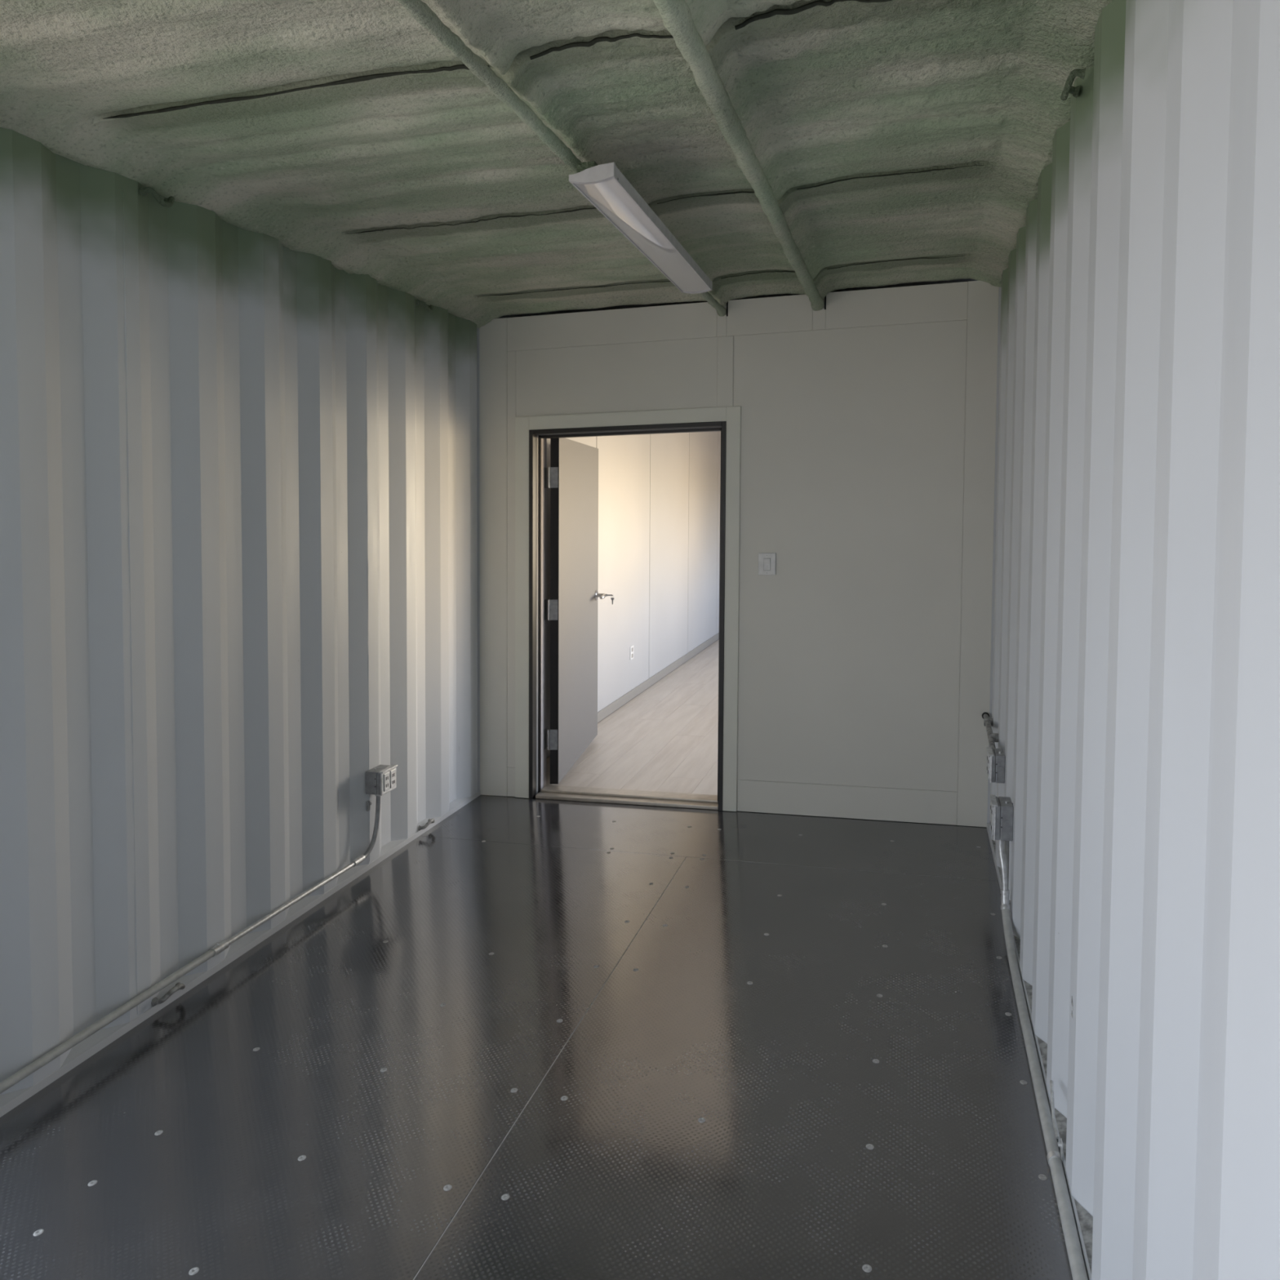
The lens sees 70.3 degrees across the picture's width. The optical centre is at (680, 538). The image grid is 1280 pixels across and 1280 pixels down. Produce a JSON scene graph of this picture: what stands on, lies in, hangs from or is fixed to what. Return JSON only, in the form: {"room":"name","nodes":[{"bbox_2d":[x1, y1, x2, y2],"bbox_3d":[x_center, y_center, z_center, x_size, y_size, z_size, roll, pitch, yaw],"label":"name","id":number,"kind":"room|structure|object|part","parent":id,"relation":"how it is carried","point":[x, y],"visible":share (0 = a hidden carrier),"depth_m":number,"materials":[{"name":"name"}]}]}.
{"room":"shipping container interior","nodes":[
{"label":"shipping container interior","id":0,"kind":"room"},
{"bbox_2d":[0,127,479,1117],"bbox_3d":[-1.627,0.198,1.926,0.048,2.361,5.100,1,2,14],"label":"wall","id":1,"kind":"structure","parent":0,"point":[238,528],"depth_m":2.67,"materials":[{"name":"metal"}]},
{"bbox_2d":[139,186,174,207],"bbox_3d":[-1.422,-0.929,2.485,0.041,0.042,0.106,1,2,14],"label":"ring","id":2,"kind":"object","parent":1,"relation":"attached to","point":[167,202],"visible":1,"depth_m":2.46,"materials":[{"name":"metal"}]},
{"bbox_2d":[151,982,185,1006],"bbox_3d":[-1.440,1.284,2.571,0.041,0.040,0.106,1,2,14],"label":"ring","id":3,"kind":"object","parent":1,"relation":"on","point":[178,986],"visible":1,"depth_m":2.54,"materials":[{"name":"metal"}]},
{"bbox_2d":[0,795,380,1093],"bbox_3d":[-1.393,1.134,2.747,0.034,0.239,1.676,1,2,14],"label":"conduit","id":4,"kind":"object","parent":1,"relation":"attached to","point":[6,1084],"visible":0.98,"depth_m":2.54,"materials":[{"name":"metal"}]},
{"bbox_3d":[-1.321,1.303,3.192,0.046,0.053,2.580,1,2,14],"label":"rail","id":5,"kind":"part","parent":1,"relation":"part of","materials":[{"name":"metal"}]},
{"bbox_2d":[365,764,397,796],"bbox_3d":[-1.163,0.944,3.536,0.078,0.112,0.104,1,2,14],"label":"outlet box","id":6,"kind":"object","parent":1,"relation":"attached to","point":[380,780],"visible":1,"depth_m":3.49,"materials":[{"name":"metal"}]},
{"bbox_2d":[383,771,389,791],"bbox_3d":[-1.135,0.938,3.507,0.005,0.068,0.036,1,2,14],"label":"receptacle","id":7,"kind":"object","parent":6,"relation":"attached to","point":[386,774],"depth_m":3.50,"materials":[{"name":"plastic"}]},
{"bbox_2d":[390,768,395,788],"bbox_3d":[-1.124,0.936,3.550,0.005,0.068,0.036,1,2,14],"label":"receptacle","id":8,"kind":"object","parent":6,"relation":"attached to","point":[393,771],"depth_m":3.55,"materials":[{"name":"plastic"}]},
{"bbox_2d":[416,300,433,312],"bbox_3d":[-1.073,-0.978,3.839,0.042,0.042,0.108,1,2,14],"label":"ring","id":9,"kind":"object","parent":1,"relation":"attached to","point":[429,308],"visible":1,"depth_m":3.81,"materials":[{"name":"metal"}]},
{"bbox_2d":[417,818,435,831],"bbox_3d":[-1.091,1.230,3.926,0.041,0.040,0.107,1,2,14],"label":"ring","id":10,"kind":"object","parent":1,"relation":"on","point":[429,820],"visible":1,"depth_m":3.90,"materials":[{"name":"metal"}]},
{"bbox_2d":[0,639,1072,1279],"bbox_3d":[0.341,1.240,4.844,2.450,0.131,11.750,1,2,14],"label":"floor","id":11,"kind":"structure","parent":0,"point":[535,1038],"depth_m":2.22,"materials":[{"name":"black wood"}]},
{"bbox_2d":[0,0,1113,328],"bbox_3d":[-0.463,-1.015,1.562,2.470,0.251,5.170,1,2,14],"label":"ceiling","id":12,"kind":"structure","parent":0,"point":[895,142],"depth_m":2.24,"materials":[{"name":"plastic"}]},
{"bbox_2d":[396,0,728,316],"bbox_3d":[-0.409,-0.937,1.726,0.046,0.079,4.807,1,2,14],"label":"ceiling beam","id":13,"kind":"structure","parent":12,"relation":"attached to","point":[420,11],"depth_m":1.83,"materials":[{"name":"metal"}]},
{"bbox_2d":[568,160,712,293],"bbox_3d":[-0.078,-0.920,2.774,0.116,0.074,1.202,1,2,13],"label":"light fixture","id":14,"kind":"object","parent":12,"relation":"attached to","point":[604,185],"visible":1,"depth_m":2.54,"materials":[{"name":"white plastic"}]},
{"bbox_2d":[653,0,826,311],"bbox_3d":[0.002,-0.938,1.621,0.063,0.087,4.810,1,2,14],"label":"ceiling beam","id":15,"kind":"structure","parent":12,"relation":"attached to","point":[676,15],"depth_m":2.02,"materials":[{"name":"metal"}]},
{"bbox_2d":[546,431,720,745],"bbox_3d":[-0.099,0.024,7.625,0.050,2.241,6.494,1,2,14],"label":"wall","id":16,"kind":"structure","parent":0,"point":[659,495],"depth_m":7.03,"materials":[{"name":"paint"}]},
{"bbox_3d":[-0.697,0.117,5.230,0.012,2.200,1.206,1,2,14],"label":"wall panel","id":17,"kind":"part","parent":16,"relation":"part of","materials":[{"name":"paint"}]},
{"bbox_3d":[-0.394,0.071,6.406,0.012,2.200,1.206,1,2,14],"label":"wall panel","id":18,"kind":"part","parent":16,"relation":"part of","materials":[{"name":"paint"}]},
{"bbox_2d":[630,644,633,660],"bbox_3d":[-0.352,0.824,6.579,0.008,0.097,0.070,1,2,14],"label":"wall outlet","id":19,"kind":"object","parent":16,"relation":"attached to","point":[631,646],"visible":1,"depth_m":6.57,"materials":[{"name":"white plastic"}]},
{"bbox_2d":[546,632,719,758],"bbox_3d":[-0.078,1.089,7.662,0.009,0.066,6.493,1,2,14],"label":"baseboard","id":20,"kind":"structure","parent":16,"relation":"attached to","point":[604,713],"depth_m":7.01,"materials":[{"name":"plastic"}]},
{"bbox_3d":[-0.088,0.025,7.591,0.012,2.200,1.226,1,2,14],"label":"wall panel","id":21,"kind":"part","parent":16,"relation":"part of","materials":[{"name":"paint"}]},
{"bbox_3d":[0.220,-0.022,8.784,0.012,2.200,1.221,1,2,14],"label":"wall panel","id":22,"kind":"part","parent":16,"relation":"part of","materials":[{"name":"paint"}]},
{"bbox_3d":[0.552,-0.072,10.071,0.012,2.200,1.421,1,2,14],"label":"wall panel","id":23,"kind":"part","parent":16,"relation":"part of","materials":[{"name":"paint"}]},
{"bbox_2d":[476,278,1001,827],"bbox_3d":[0.182,0.046,4.141,2.450,2.490,0.122,1,2,14],"label":"wall","id":24,"kind":"structure","parent":0,"point":[862,429],"depth_m":3.98,"materials":[{"name":"paint"}]},
{"bbox_3d":[-0.979,0.089,4.447,0.051,2.362,0.109,1,2,14],"label":"corner post","id":25,"kind":"part","parent":24,"relation":"part of","materials":[{"name":"paint"}]},
{"bbox_3d":[-0.817,1.175,4.392,0.045,0.144,0.006,1,2,14],"label":"rail","id":26,"kind":"part","parent":24,"relation":"part of","materials":[{"name":"paint"}]},
{"bbox_3d":[-0.808,0.107,4.349,0.046,1.995,0.005,1,2,14],"label":"field panel","id":27,"kind":"part","parent":24,"relation":"part of","materials":[{"name":"paint"}]},
{"bbox_3d":[-0.754,0.334,4.339,0.072,1.827,0.014,1,2,14],"label":"casing","id":28,"kind":"part","parent":24,"relation":"part of","materials":[{"name":"paint"}]},
{"bbox_3d":[-0.330,-0.975,4.182,1.017,0.187,0.006,1,2,14],"label":"rail","id":29,"kind":"part","parent":24,"relation":"part of","materials":[{"name":"paint"}]},
{"bbox_3d":[-0.307,-0.740,4.186,0.975,0.340,0.005,1,2,14],"label":"field panel","id":30,"kind":"part","parent":24,"relation":"part of","materials":[{"name":"paint"}]},
{"bbox_2d":[528,421,726,811],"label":"door","id":31,"kind":"structure","parent":24,"relation":"in","point":[573,479],"depth_m":4.45,"materials":[{"name":"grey metal"}]},
{"bbox_3d":[-0.707,0.366,4.339,0.020,1.764,0.043,1,2,14],"label":"frame","id":32,"kind":"part","parent":31,"relation":"part of","materials":[{"name":"brown metal"}]},
{"bbox_3d":[-0.663,0.348,4.457,0.002,0.100,0.031,1,2,14],"label":"jamb plate","id":33,"kind":"part","parent":31,"relation":"part of","materials":[{"name":"metal"}]},
{"bbox_3d":[-0.668,0.988,4.483,0.002,0.100,0.031,1,2,14],"label":"jamb plate","id":34,"kind":"part","parent":31,"relation":"part of","materials":[{"name":"metal"}]},
{"bbox_3d":[-0.658,-0.298,4.430,0.002,0.100,0.031,1,2,14],"label":"jamb plate","id":35,"kind":"part","parent":31,"relation":"part of","materials":[{"name":"metal"}]},
{"bbox_3d":[-0.494,0.332,5.345,0.009,0.060,0.060,1,2,6],"label":"lever handle","id":36,"kind":"part","parent":31,"relation":"part of","materials":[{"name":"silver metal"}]},
{"bbox_3d":[-0.470,0.335,5.292,0.069,0.025,0.122,1,2,6],"label":"lever","id":37,"kind":"part","parent":31,"relation":"part of","materials":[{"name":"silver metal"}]},
{"bbox_2d":[607,594,614,604],"bbox_3d":[-0.410,0.356,5.334,0.044,0.060,0.003,1,2,14],"label":"key","id":38,"kind":"object","parent":31,"relation":"hanging from","point":[611,597],"visible":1,"depth_m":5.33,"materials":[{"name":"silver metal"}]},
{"bbox_3d":[-0.240,-0.512,4.231,0.908,0.047,0.133,1,2,14],"label":"frame","id":39,"kind":"part","parent":31,"relation":"part of","materials":[{"name":"brown metal"}]},
{"bbox_3d":[0.203,0.353,4.151,0.020,1.764,0.133,1,2,14],"label":"frame","id":40,"kind":"part","parent":31,"relation":"part of","materials":[{"name":"brown metal"}]},
{"bbox_3d":[-0.253,-0.552,4.175,0.948,0.092,0.014,1,2,14],"label":"casing","id":41,"kind":"part","parent":24,"relation":"part of","materials":[{"name":"paint"}]},
{"bbox_3d":[0.184,-0.950,4.051,0.044,0.097,0.006,1,2,14],"label":"rail","id":42,"kind":"part","parent":24,"relation":"part of","materials":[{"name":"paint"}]},
{"bbox_3d":[0.230,0.322,4.084,0.064,1.827,0.014,1,2,14],"label":"casing","id":43,"kind":"part","parent":24,"relation":"part of","materials":[{"name":"paint"}]},
{"bbox_2d":[758,552,776,574],"bbox_3d":[0.384,0.112,4.031,0.078,0.100,0.015,1,2,14],"label":"light switch","id":44,"kind":"object","parent":24,"relation":"attached to","point":[766,561],"visible":1,"depth_m":4.03,"materials":[{"name":"white plastic"}]},
{"bbox_3d":[0.384,0.113,4.031,0.032,0.056,0.002,1,2,14],"label":"switch frame","id":45,"kind":"part","parent":44,"relation":"part of","materials":[{"name":"white plastic"}]},
{"bbox_3d":[0.390,-0.983,3.996,0.380,0.169,0.006,1,2,14],"label":"rail","id":46,"kind":"part","parent":24,"relation":"part of","materials":[{"name":"paint"}]},
{"bbox_3d":[0.602,-0.950,3.943,0.056,0.087,0.006,1,2,14],"label":"rail","id":47,"kind":"part","parent":24,"relation":"part of","materials":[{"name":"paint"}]},
{"bbox_3d":[0.719,1.156,3.995,0.953,0.171,0.006,1,2,14],"label":"rail","id":48,"kind":"part","parent":24,"relation":"part of","materials":[{"name":"paint"}]},
{"bbox_3d":[0.709,0.088,3.956,0.989,2.022,0.005,1,2,14],"label":"field panel","id":49,"kind":"part","parent":24,"relation":"part of","materials":[{"name":"paint"}]},
{"bbox_3d":[0.913,-0.990,3.861,0.585,0.175,0.006,1,2,14],"label":"rail","id":50,"kind":"part","parent":24,"relation":"part of","materials":[{"name":"paint"}]},
{"bbox_3d":[1.344,0.061,3.846,0.051,2.362,0.109,1,2,14],"label":"corner post","id":51,"kind":"part","parent":24,"relation":"part of","materials":[{"name":"paint"}]},
{"bbox_2d":[986,0,1279,1279],"bbox_3d":[0.690,0.170,1.327,0.048,2.361,5.100,1,2,14],"label":"wall","id":52,"kind":"structure","parent":0,"point":[1135,706],"depth_m":1.36,"materials":[{"name":"metal"}]},
{"bbox_2d":[982,711,998,748],"bbox_3d":[1.207,0.752,3.538,0.038,0.047,0.604,1,2,14],"label":"conduit","id":53,"kind":"object","parent":52,"relation":"attached to","point":[988,722],"visible":0.84,"depth_m":3.49,"materials":[{"name":"metal"}]},
{"bbox_2d":[986,746,1005,783],"bbox_3d":[1.112,0.798,3.206,0.055,0.106,0.104,1,2,14],"label":"outlet box","id":54,"kind":"object","parent":52,"relation":"attached to","point":[995,757],"visible":1,"depth_m":3.16,"materials":[{"name":"metal"}]},
{"bbox_2d":[986,751,988,773],"bbox_3d":[1.095,0.799,3.235,0.005,0.077,0.036,1,2,14],"label":"receptacle","id":55,"kind":"object","parent":54,"relation":"attached to","point":[987,752],"depth_m":3.23,"materials":[{"name":"plastic"}]},
{"bbox_2d":[987,755,990,778],"bbox_3d":[1.085,0.801,3.193,0.005,0.077,0.036,1,2,14],"label":"receptacle","id":56,"kind":"object","parent":54,"relation":"attached to","point":[988,757],"depth_m":3.18,"materials":[{"name":"plastic"}]},
{"bbox_2d":[989,795,1013,840],"bbox_3d":[1.050,0.901,2.932,0.094,0.121,0.104,1,2,14],"label":"outlet box","id":57,"kind":"object","parent":52,"relation":"attached to","point":[1001,807],"visible":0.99,"depth_m":2.89,"materials":[{"name":"metal"}]},
{"bbox_2d":[990,800,991,829],"bbox_3d":[1.015,0.902,2.966,0.005,0.092,0.036,1,2,14],"label":"receptacle","id":58,"kind":"object","parent":57,"relation":"attached to","point":[990,800],"depth_m":2.96,"materials":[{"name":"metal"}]},
{"bbox_2d":[991,806,993,835],"bbox_3d":[1.004,0.904,2.923,0.005,0.092,0.036,1,2,14],"label":"receptacle","id":59,"kind":"object","parent":57,"relation":"attached to","point":[992,807],"depth_m":2.91,"materials":[{"name":"plastic"}]},
{"bbox_3d":[0.682,1.323,1.374,0.046,0.053,5.100,1,2,14],"label":"rail","id":60,"kind":"part","parent":52,"relation":"part of","materials":[{"name":"metal"}]},
{"bbox_2d":[998,840,1088,1279],"bbox_3d":[0.578,1.178,1.128,0.041,0.302,3.782,1,2,14],"label":"conduit","id":61,"kind":"object","parent":52,"relation":"attached to","point":[1055,1159],"visible":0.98,"depth_m":2.02,"materials":[{"name":"metal"}]},
{"bbox_2d":[1060,67,1085,101],"bbox_3d":[0.819,-0.944,1.902,0.041,0.043,0.106,1,2,14],"label":"ring","id":62,"kind":"object","parent":52,"relation":"attached to","point":[1068,88],"visible":1,"depth_m":1.88,"materials":[{"name":"metal"}]}
]}

